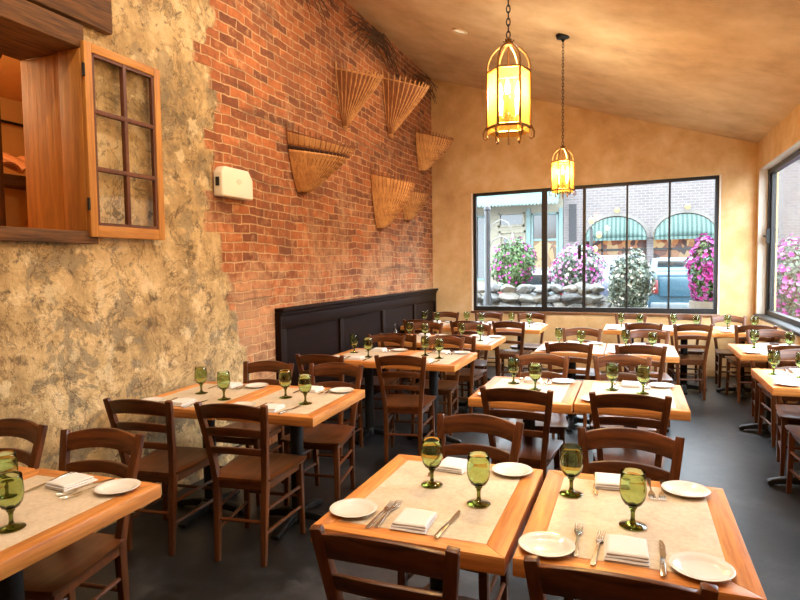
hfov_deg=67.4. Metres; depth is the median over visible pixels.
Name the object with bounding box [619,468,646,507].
bowl
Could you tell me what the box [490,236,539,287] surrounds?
bush
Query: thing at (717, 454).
floor
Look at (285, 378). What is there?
bowl
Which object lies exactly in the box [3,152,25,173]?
tile
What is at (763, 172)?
trim
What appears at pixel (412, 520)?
napkin
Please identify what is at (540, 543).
bread plate
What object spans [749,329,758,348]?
goblet
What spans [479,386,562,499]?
dining chair
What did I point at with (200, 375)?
bowl
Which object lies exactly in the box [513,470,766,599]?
dining table
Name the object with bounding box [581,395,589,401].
bread plate
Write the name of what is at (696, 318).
goblet
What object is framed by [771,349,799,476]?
dining chair
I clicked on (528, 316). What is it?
bowl
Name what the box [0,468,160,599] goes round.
dining table
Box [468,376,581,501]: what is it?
dining table
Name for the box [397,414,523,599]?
dining chair
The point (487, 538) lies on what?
dining table
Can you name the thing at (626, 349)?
dining chair
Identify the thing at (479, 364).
dining chair
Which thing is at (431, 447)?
bowl
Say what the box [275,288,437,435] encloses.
banquette bench
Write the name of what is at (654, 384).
bread plate
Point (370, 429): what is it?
dining table
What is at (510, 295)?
stone wall
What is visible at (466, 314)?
goblet
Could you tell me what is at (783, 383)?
bread plate
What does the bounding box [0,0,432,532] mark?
wall
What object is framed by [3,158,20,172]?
tile
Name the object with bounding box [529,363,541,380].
bowl
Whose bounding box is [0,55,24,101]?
ceiling
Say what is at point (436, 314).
goblet
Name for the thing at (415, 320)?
dining chair
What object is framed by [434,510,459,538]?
knife
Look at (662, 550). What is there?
knife
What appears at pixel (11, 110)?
wall
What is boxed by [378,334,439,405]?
dining table
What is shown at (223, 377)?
bowl
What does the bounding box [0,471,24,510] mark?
bowl
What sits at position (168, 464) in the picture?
dining chair
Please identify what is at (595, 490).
knife
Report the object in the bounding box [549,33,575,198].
lantern
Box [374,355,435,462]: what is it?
dining chair
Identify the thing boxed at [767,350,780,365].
bowl
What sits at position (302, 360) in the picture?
dining chair
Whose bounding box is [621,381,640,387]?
napkin
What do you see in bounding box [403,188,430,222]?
wicker basket
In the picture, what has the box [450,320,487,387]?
dining chair
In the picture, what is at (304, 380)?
bowl
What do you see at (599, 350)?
dining table
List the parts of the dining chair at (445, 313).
crest rail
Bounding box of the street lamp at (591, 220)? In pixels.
[588,217,601,277]
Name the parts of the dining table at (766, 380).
inlay panel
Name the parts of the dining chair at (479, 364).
post, seat, crest rail, post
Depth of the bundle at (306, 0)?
5.87 m
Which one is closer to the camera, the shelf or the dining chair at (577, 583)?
the dining chair at (577, 583)
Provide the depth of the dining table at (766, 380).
4.10 m
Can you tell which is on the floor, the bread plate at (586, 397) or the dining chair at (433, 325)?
the dining chair at (433, 325)
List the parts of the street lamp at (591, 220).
globe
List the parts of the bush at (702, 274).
planter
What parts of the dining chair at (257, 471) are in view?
post, crest rail, leg, seat frame, seat, post, leg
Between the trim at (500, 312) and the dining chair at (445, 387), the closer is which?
the dining chair at (445, 387)
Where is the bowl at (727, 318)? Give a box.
[724,315,730,323]
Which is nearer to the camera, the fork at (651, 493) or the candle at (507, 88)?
the fork at (651, 493)
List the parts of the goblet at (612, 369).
stem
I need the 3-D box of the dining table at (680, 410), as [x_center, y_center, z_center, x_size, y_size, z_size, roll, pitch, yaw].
[1.419,0.949,3.698,0.604,0.750,0.757,1,3,21]
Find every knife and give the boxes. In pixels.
[25,471,73,492]
[182,400,206,407]
[278,405,300,413]
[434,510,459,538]
[593,472,597,494]
[659,539,665,577]
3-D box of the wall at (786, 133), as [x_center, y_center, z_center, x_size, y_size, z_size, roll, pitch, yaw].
[2.670,-0.167,2.429,0.220,3.090,12.070,1,3,21]
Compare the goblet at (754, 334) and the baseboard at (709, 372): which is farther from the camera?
the baseboard at (709, 372)
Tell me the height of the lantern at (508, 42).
1.588 m
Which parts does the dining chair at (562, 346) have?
post, crest rail, post, leg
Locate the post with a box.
[483,205,510,305]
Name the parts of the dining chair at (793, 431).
leg, seat, seat frame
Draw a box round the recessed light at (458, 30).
[452,28,466,34]
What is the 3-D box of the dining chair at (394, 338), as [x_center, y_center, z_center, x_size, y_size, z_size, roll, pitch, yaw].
[-0.214,0.789,5.823,0.421,0.872,0.553,0,3,20]
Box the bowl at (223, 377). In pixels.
[217,371,229,389]
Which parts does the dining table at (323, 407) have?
inlay panel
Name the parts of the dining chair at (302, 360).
post, crest rail, post, leg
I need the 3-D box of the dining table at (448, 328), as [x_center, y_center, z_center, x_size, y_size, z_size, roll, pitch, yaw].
[0.995,0.710,8.017,0.604,0.750,0.757,1,3,21]
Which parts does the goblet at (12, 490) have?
stem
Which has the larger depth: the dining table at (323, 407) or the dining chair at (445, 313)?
the dining chair at (445, 313)
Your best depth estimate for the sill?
3.18 m
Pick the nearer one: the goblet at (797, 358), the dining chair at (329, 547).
the dining chair at (329, 547)
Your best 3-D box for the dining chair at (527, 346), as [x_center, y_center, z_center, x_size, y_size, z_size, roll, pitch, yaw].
[1.758,0.629,8.202,0.421,0.872,0.553,1,4,23]
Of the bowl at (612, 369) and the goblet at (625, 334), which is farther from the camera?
the goblet at (625, 334)
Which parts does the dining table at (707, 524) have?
inlay panel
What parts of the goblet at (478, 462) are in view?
stem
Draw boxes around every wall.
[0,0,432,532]
[0,97,25,175]
[431,79,757,370]
[477,282,616,306]
[754,104,799,403]
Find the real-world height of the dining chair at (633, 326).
0.872 m
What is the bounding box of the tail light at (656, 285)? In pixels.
[651,280,657,292]
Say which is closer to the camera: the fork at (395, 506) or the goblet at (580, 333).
the fork at (395, 506)
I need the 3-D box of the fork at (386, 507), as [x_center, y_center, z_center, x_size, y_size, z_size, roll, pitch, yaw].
[-0.061,0.686,1.928,0.024,0.009,0.213,1,4,22]
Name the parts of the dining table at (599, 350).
inlay panel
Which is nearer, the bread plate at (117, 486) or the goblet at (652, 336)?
the bread plate at (117, 486)
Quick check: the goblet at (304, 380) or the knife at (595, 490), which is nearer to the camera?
the knife at (595, 490)
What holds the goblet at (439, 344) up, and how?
on the dining table at (454, 362)
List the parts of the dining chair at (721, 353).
post, leg, seat, crest rail, post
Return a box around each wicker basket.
[286,123,355,196]
[335,61,382,129]
[370,166,415,231]
[382,70,429,137]
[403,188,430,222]
[415,127,453,172]
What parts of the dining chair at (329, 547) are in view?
post, crest rail, seat, post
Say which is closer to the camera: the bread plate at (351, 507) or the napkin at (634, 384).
the bread plate at (351, 507)
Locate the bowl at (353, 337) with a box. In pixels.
[350,334,357,345]
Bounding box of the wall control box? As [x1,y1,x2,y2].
[213,166,252,200]
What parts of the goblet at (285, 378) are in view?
stem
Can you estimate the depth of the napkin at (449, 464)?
2.34 m
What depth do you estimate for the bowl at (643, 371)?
3.64 m
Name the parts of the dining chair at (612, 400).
post, seat, crest rail, post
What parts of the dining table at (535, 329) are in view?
inlay panel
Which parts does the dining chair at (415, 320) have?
post, crest rail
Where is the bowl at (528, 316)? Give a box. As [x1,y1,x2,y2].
[526,313,531,321]
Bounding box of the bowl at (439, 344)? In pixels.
[434,338,443,351]
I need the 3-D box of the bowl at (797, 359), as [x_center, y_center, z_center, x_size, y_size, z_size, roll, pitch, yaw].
[2.752,0.417,4.106,0.079,0.109,0.079,1,4,26]
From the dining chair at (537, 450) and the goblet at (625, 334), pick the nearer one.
the dining chair at (537, 450)
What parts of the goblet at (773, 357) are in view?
stem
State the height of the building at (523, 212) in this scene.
5.660 m
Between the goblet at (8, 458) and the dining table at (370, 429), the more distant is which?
the dining table at (370, 429)
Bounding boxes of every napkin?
[45,472,97,491]
[171,398,196,405]
[217,382,242,388]
[259,403,284,412]
[309,386,324,392]
[348,355,364,359]
[372,347,386,351]
[389,508,436,534]
[426,358,433,362]
[434,350,450,353]
[435,457,466,473]
[524,377,541,382]
[595,472,619,490]
[603,534,649,566]
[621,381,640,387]
[755,343,769,346]
[788,368,799,373]
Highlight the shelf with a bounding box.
[4,173,27,227]
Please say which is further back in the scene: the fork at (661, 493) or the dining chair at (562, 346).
the dining chair at (562, 346)
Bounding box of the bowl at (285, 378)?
[279,369,291,387]
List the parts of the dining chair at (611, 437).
post, crest rail, post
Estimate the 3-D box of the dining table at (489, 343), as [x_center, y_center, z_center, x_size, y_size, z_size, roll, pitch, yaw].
[0.765,0.801,6.452,0.604,0.750,0.757,1,3,21]
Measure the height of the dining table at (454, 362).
0.750 m
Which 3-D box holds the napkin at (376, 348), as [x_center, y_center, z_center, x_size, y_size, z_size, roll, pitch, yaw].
[-0.193,0.469,5.707,0.116,0.022,0.136,0,3,17]
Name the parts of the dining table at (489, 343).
inlay panel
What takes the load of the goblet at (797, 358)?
on the dining table at (766, 380)
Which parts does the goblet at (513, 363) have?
stem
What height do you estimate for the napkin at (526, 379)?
0.022 m
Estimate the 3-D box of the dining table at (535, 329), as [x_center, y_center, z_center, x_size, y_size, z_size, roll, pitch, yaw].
[1.565,0.715,7.796,0.604,0.750,0.757,1,3,21]
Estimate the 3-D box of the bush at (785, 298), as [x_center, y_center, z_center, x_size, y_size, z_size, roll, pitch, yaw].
[6.126,-0.021,9.350,0.897,2.045,0.926,1,3,21]
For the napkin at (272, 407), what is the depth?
3.37 m
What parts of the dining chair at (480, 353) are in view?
post, crest rail, post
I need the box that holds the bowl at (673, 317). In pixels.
[670,314,676,322]
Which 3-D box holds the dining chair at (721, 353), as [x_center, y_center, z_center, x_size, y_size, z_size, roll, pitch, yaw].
[4.089,0.644,7.395,0.421,0.872,0.553,0,3,17]
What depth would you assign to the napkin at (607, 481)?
2.15 m
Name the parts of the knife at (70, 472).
blade, handle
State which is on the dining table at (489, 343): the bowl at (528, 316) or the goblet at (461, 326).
the goblet at (461, 326)
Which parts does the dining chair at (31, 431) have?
crest rail, post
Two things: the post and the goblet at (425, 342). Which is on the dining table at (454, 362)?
the goblet at (425, 342)
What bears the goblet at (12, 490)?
on the dining table at (53, 523)
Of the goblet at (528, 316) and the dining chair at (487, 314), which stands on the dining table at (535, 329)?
the goblet at (528, 316)
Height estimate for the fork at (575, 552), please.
0.009 m
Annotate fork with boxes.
[54,478,114,495]
[59,486,95,498]
[365,501,396,528]
[374,500,401,527]
[573,523,582,556]
[590,530,605,565]
[646,478,655,498]
[658,479,665,499]
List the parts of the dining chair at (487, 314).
crest rail, leg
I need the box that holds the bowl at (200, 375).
[194,366,206,383]
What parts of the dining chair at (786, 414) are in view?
post, leg, seat, crest rail, seat frame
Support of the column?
on the floor
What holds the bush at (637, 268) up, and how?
on the ground
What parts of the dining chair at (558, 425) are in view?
post, seat, crest rail, seat frame, leg, post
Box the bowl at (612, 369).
[606,362,618,380]
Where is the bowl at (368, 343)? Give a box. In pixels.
[364,338,372,349]
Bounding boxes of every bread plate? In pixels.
[94,478,140,494]
[142,397,165,401]
[231,401,255,405]
[245,382,267,387]
[329,498,376,517]
[330,387,353,392]
[392,348,407,351]
[454,351,469,353]
[488,335,501,337]
[492,462,532,476]
[518,531,574,556]
[551,378,574,383]
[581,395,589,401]
[587,342,602,344]
[649,382,674,387]
[654,344,669,346]
[661,480,710,497]
[669,552,735,581]
[743,350,763,353]
[774,381,799,386]
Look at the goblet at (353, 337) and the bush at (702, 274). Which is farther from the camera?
the bush at (702, 274)
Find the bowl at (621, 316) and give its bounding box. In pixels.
[618,313,624,321]
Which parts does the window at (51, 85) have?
post, casement sash, rail, rail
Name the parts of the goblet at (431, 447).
stem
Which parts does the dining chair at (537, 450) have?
post, crest rail, seat frame, seat, post, leg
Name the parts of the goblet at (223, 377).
stem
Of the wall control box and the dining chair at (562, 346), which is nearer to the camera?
the wall control box
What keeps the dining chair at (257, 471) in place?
on the floor
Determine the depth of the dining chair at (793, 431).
3.97 m
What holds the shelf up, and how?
on the floor
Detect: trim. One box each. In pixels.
[471,175,720,313]
[471,311,719,316]
[753,314,799,336]
[756,140,799,313]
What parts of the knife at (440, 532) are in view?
handle, blade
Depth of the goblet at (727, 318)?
7.12 m
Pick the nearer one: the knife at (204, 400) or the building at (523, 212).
the knife at (204, 400)
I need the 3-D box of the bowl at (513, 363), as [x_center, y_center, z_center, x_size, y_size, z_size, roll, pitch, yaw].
[0.764,0.447,4.038,0.079,0.109,0.079,-1,3,-1]
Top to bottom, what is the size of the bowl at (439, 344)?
0.109 m
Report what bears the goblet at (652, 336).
on the dining table at (672, 356)
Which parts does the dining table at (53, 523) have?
inlay panel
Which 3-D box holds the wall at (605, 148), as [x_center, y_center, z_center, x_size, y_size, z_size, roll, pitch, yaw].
[2.625,-1.205,8.749,4.450,4.449,0.220,1,3,21]
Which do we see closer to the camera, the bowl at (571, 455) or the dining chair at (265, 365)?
the bowl at (571, 455)
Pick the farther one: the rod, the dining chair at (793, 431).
the rod
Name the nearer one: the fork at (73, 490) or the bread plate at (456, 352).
the fork at (73, 490)
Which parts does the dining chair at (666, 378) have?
post, crest rail, seat, post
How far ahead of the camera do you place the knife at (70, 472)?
2.25 m
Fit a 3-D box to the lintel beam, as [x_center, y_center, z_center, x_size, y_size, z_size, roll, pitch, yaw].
[-2.349,-1.567,2.642,0.525,0.390,2.200,1,3,21]
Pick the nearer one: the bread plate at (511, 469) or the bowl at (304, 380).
the bread plate at (511, 469)
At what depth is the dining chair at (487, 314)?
8.57 m
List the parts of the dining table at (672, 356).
inlay panel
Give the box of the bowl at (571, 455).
[560,443,582,477]
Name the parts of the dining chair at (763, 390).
leg, seat, post, seat frame, crest rail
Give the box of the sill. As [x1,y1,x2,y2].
[0,226,98,243]
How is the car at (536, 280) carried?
on the ground
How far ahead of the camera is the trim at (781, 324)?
6.56 m
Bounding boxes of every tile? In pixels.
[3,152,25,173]
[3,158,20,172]
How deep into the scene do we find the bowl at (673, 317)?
7.35 m
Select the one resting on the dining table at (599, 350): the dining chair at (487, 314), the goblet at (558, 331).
the goblet at (558, 331)
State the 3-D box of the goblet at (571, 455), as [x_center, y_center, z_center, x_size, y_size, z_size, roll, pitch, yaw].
[0.594,0.591,2.081,0.080,0.169,0.080,1,4,30]
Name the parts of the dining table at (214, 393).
inlay panel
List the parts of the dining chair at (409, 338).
post, crest rail, seat, post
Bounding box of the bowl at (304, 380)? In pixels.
[298,374,311,393]
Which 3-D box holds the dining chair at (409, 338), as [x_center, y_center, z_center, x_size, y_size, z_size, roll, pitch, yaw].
[0.066,0.756,6.353,0.421,0.872,0.553,1,3,21]
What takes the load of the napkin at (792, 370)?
on the dining table at (766, 380)
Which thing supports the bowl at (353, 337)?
on the goblet at (353, 337)
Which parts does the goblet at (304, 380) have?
stem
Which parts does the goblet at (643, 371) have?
stem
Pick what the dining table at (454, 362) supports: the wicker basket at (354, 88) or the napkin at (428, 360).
the napkin at (428, 360)
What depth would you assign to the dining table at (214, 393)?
3.81 m
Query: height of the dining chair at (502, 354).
0.872 m
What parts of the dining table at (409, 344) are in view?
inlay panel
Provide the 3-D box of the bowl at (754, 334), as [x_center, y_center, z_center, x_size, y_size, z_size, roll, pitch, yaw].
[3.273,0.329,5.542,0.079,0.109,0.079,0,3,10]
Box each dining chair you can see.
[0,418,47,599]
[23,427,144,599]
[103,397,218,555]
[194,401,306,566]
[216,360,293,505]
[280,362,363,505]
[295,354,363,460]
[309,524,476,599]
[349,334,405,420]
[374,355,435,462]
[379,333,426,414]
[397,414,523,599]
[400,322,442,392]
[403,319,441,384]
[411,335,464,435]
[432,311,459,332]
[436,334,486,416]
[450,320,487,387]
[457,323,491,396]
[475,312,502,375]
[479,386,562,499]
[492,321,531,376]
[508,353,569,470]
[510,313,546,376]
[523,555,718,599]
[545,342,592,437]
[560,327,601,379]
[564,427,684,599]
[589,391,671,480]
[590,354,655,480]
[614,344,666,432]
[615,313,646,366]
[624,323,662,380]
[628,329,672,426]
[667,324,713,400]
[668,314,703,382]
[710,315,751,387]
[725,325,776,402]
[746,329,799,425]
[757,345,799,446]
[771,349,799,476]
[785,425,799,493]
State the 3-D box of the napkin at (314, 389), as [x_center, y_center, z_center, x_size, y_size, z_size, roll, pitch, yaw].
[-0.569,0.577,3.895,0.116,0.022,0.136,0,3,18]
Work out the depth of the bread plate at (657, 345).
5.76 m
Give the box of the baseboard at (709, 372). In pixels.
[481,359,749,377]
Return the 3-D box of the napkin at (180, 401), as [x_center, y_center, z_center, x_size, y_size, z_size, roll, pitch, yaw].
[-1.301,0.605,3.570,0.116,0.022,0.136,1,3,22]
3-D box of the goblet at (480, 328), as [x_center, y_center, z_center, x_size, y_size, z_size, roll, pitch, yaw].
[0.848,0.346,6.332,0.080,0.169,0.080,2,4,43]
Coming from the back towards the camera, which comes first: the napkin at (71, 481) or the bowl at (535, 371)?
the bowl at (535, 371)
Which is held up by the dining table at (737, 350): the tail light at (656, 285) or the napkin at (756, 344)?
the napkin at (756, 344)
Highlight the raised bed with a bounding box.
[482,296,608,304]
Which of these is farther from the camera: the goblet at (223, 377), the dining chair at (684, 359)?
the dining chair at (684, 359)
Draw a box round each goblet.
[0,450,17,473]
[0,471,25,532]
[194,366,207,394]
[217,371,230,400]
[279,369,291,398]
[298,374,311,404]
[350,334,357,352]
[364,338,372,357]
[406,322,412,334]
[421,323,428,335]
[421,336,429,355]
[421,437,442,488]
[422,311,427,319]
[434,312,439,322]
[434,338,443,358]
[458,323,464,334]
[464,312,469,319]
[467,451,490,507]
[477,325,483,340]
[479,313,484,321]
[508,358,519,383]
[509,312,514,320]
[526,313,531,326]
[529,363,541,390]
[555,328,562,342]
[559,443,582,497]
[577,330,584,343]
[606,362,618,390]
[618,313,624,326]
[619,468,646,530]
[621,330,629,344]
[637,314,642,322]
[637,365,649,394]
[648,332,656,345]
[670,314,676,327]
[693,315,699,323]
[724,315,730,328]
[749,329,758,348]
[751,316,758,324]
[767,350,780,374]
[784,332,794,344]
[795,352,799,377]
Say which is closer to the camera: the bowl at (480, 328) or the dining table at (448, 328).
the bowl at (480, 328)
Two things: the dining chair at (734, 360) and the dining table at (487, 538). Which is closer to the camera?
the dining table at (487, 538)
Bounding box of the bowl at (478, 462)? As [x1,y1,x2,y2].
[467,451,489,487]
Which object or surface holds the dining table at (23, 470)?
on the floor
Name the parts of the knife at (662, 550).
blade, handle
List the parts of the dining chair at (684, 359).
leg, post, seat frame, seat, crest rail, leg, post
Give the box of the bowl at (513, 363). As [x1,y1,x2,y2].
[508,358,519,374]
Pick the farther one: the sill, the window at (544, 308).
the window at (544, 308)
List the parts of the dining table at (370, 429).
inlay panel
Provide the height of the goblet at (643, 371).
0.169 m
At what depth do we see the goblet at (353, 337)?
5.56 m
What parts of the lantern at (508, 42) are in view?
post, crown rod, post, crown rod, crown rod, chain, rod, drop rod, crown rod, crown rod, post, post, crown rod, post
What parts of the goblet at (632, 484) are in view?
stem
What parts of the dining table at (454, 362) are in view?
inlay panel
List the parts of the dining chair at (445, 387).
leg, post, seat, seat frame, crest rail, leg, post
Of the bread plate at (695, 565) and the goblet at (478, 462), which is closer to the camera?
the bread plate at (695, 565)
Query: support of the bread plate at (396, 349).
on the dining table at (370, 429)
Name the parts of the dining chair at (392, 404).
post, leg, crest rail, seat, seat frame, post, leg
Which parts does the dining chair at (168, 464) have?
post, crest rail, leg, post, seat frame, seat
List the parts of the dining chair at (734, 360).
leg, post, seat, seat frame, crest rail, post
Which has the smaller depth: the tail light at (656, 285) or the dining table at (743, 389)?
the dining table at (743, 389)
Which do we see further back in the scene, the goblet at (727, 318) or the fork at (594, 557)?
the goblet at (727, 318)
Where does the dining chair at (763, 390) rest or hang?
on the floor
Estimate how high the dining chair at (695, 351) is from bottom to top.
0.872 m
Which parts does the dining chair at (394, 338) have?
seat, seat frame, crest rail, post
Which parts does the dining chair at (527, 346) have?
seat, crest rail, post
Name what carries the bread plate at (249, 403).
on the dining table at (323, 407)
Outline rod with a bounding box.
[1,119,22,126]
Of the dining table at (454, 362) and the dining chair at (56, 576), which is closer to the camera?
the dining chair at (56, 576)
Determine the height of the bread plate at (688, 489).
0.016 m
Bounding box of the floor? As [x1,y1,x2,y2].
[75,366,799,599]
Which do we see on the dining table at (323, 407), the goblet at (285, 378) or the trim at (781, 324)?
the goblet at (285, 378)
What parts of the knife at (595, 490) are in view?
blade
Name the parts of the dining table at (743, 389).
inlay panel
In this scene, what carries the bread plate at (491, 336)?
on the dining table at (489, 343)
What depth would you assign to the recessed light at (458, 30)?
6.51 m
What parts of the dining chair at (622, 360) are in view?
post, crest rail, seat, post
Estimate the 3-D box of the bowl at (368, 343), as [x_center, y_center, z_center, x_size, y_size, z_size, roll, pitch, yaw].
[-0.281,0.390,5.292,0.079,0.109,0.079,-1,3,2]
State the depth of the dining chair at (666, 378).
6.06 m
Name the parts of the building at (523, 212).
pane, shop door, pane, shop door, pane, lit pane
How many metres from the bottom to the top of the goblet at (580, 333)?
0.169 m
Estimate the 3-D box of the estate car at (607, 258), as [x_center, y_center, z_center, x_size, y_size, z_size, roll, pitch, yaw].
[6.120,-0.427,17.437,1.832,1.940,4.568,1,3,21]
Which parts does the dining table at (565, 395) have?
inlay panel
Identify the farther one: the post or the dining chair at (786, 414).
the post
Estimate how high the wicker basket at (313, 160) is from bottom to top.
0.646 m
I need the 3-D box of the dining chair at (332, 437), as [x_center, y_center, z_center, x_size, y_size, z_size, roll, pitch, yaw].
[-0.509,0.894,4.038,0.421,0.872,0.553,0,3,15]
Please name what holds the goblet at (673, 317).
on the dining table at (684, 385)
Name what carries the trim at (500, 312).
attached to the wall at (605, 148)
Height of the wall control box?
0.225 m
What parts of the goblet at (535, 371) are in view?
stem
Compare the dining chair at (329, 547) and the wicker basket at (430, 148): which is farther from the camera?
the wicker basket at (430, 148)
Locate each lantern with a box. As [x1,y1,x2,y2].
[482,0,534,144]
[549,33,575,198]
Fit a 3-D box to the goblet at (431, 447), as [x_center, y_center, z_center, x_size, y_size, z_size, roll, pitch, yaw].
[0.116,0.591,2.186,0.080,0.169,0.080,2,4,40]
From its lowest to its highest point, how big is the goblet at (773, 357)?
0.169 m
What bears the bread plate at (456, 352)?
on the dining table at (454, 362)
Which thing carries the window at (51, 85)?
in the wall at (82, 325)
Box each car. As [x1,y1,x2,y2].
[497,268,571,295]
[587,255,645,304]
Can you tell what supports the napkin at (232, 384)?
on the dining table at (214, 393)
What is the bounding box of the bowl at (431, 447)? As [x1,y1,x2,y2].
[421,437,442,469]
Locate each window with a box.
[20,40,164,239]
[473,175,718,313]
[763,149,799,326]
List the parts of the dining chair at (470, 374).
post, crest rail, seat, seat frame, post, leg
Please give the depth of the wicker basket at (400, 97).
7.51 m
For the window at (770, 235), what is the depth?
7.55 m
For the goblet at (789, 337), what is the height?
0.169 m
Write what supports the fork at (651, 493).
on the dining table at (707, 524)
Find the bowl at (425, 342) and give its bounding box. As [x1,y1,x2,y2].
[421,336,429,348]
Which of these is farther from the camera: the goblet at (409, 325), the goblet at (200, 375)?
the goblet at (409, 325)
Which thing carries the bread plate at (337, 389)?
on the dining table at (323, 407)
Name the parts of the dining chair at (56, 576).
leg, post, seat frame, seat, crest rail, post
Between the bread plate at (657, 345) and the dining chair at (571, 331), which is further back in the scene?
the dining chair at (571, 331)
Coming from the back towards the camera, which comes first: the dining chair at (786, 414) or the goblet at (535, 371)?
the dining chair at (786, 414)
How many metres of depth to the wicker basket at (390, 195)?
7.20 m
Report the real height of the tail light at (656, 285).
0.300 m
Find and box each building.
[477,191,562,294]
[563,159,799,307]
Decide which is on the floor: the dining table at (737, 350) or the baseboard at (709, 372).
the dining table at (737, 350)
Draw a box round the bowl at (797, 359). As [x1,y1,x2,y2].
[795,352,799,368]
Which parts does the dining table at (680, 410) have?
inlay panel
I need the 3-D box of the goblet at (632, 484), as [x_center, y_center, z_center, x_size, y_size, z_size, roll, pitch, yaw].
[0.708,0.604,1.823,0.080,0.169,0.080,0,3,8]
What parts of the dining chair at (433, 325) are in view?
crest rail, post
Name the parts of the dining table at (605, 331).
inlay panel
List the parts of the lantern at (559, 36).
post, chain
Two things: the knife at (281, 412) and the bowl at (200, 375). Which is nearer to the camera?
the knife at (281, 412)
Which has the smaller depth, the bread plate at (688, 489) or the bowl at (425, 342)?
the bread plate at (688, 489)
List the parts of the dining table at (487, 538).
inlay panel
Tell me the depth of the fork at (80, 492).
2.13 m
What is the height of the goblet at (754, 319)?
0.169 m
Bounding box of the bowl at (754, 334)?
[749,329,758,341]
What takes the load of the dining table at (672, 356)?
on the floor
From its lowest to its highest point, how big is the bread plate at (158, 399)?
0.016 m
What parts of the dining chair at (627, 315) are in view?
post, crest rail, post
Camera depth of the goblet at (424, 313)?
8.30 m
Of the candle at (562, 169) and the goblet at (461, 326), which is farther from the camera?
the goblet at (461, 326)
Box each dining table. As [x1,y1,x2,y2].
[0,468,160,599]
[18,466,34,473]
[126,381,278,527]
[216,386,364,540]
[311,454,542,590]
[335,348,413,444]
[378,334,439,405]
[385,350,476,443]
[400,322,449,378]
[433,335,505,413]
[444,323,492,380]
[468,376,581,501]
[491,324,547,371]
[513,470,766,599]
[534,341,606,431]
[574,380,690,428]
[603,324,640,381]
[604,344,678,431]
[662,325,715,394]
[713,326,777,397]
[728,344,794,432]
[751,368,799,485]
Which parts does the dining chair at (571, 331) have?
post, seat, crest rail, seat frame, post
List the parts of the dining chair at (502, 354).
post, leg, seat frame, crest rail, seat, post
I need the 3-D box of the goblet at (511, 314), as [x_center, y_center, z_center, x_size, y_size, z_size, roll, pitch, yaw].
[1.470,0.249,7.899,0.080,0.169,0.080,2,4,35]
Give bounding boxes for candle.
[499,77,518,118]
[559,165,568,184]
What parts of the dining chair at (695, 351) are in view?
post, crest rail, seat, post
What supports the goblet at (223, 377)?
on the dining table at (214, 393)
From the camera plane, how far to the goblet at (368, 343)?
5.26 m
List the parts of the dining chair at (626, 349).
post, crest rail, post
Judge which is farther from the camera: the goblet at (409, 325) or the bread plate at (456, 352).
the goblet at (409, 325)
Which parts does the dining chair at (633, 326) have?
post, crest rail, post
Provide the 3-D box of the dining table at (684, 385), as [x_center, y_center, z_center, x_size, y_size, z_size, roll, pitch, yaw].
[3.436,0.721,7.264,0.604,0.750,0.757,1,3,21]
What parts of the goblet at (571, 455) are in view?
stem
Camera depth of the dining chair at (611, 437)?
2.45 m
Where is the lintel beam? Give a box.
[0,0,112,60]
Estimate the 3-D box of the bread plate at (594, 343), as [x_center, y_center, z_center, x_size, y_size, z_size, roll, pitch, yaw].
[1.929,0.431,5.939,0.156,0.016,0.156,1,3,21]
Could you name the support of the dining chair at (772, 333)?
on the floor
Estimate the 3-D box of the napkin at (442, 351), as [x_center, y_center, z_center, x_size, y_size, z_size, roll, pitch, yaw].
[0.391,0.473,5.497,0.116,0.022,0.136,1,4,24]
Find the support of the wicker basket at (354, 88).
attached to the wall at (82, 325)
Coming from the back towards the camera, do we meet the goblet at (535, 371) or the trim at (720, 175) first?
the trim at (720, 175)
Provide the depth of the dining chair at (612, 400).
3.17 m
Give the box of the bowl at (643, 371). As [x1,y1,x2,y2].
[637,365,649,383]
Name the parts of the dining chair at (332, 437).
leg, post, seat, seat frame, crest rail, leg, post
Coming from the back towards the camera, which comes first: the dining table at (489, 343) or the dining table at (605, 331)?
the dining table at (605, 331)
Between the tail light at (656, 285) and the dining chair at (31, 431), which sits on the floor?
the dining chair at (31, 431)
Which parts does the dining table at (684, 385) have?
inlay panel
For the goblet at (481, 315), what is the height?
0.169 m
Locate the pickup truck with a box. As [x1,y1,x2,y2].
[646,257,708,307]
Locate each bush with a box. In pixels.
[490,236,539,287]
[548,242,607,292]
[606,248,657,307]
[684,233,713,308]
[776,233,799,318]
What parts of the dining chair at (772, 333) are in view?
post, leg, crest rail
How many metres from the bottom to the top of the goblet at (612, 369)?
0.169 m
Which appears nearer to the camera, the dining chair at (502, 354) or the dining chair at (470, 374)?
the dining chair at (470, 374)
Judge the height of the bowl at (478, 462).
0.109 m
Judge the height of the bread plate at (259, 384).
0.016 m
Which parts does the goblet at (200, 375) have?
stem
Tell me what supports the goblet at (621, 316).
on the dining table at (605, 331)
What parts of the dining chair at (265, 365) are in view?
post, seat frame, seat, leg, crest rail, post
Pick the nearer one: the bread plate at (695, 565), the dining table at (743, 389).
the bread plate at (695, 565)
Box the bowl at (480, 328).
[477,325,483,334]
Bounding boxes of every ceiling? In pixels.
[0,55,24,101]
[345,0,799,142]
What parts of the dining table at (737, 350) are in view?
inlay panel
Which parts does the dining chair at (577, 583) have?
post, crest rail, post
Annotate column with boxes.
[0,54,5,225]
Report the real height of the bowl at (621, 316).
0.109 m
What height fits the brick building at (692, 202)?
5.660 m
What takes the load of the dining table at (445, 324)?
on the floor
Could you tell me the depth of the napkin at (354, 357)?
5.17 m
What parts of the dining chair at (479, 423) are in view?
leg, post, crest rail, leg, post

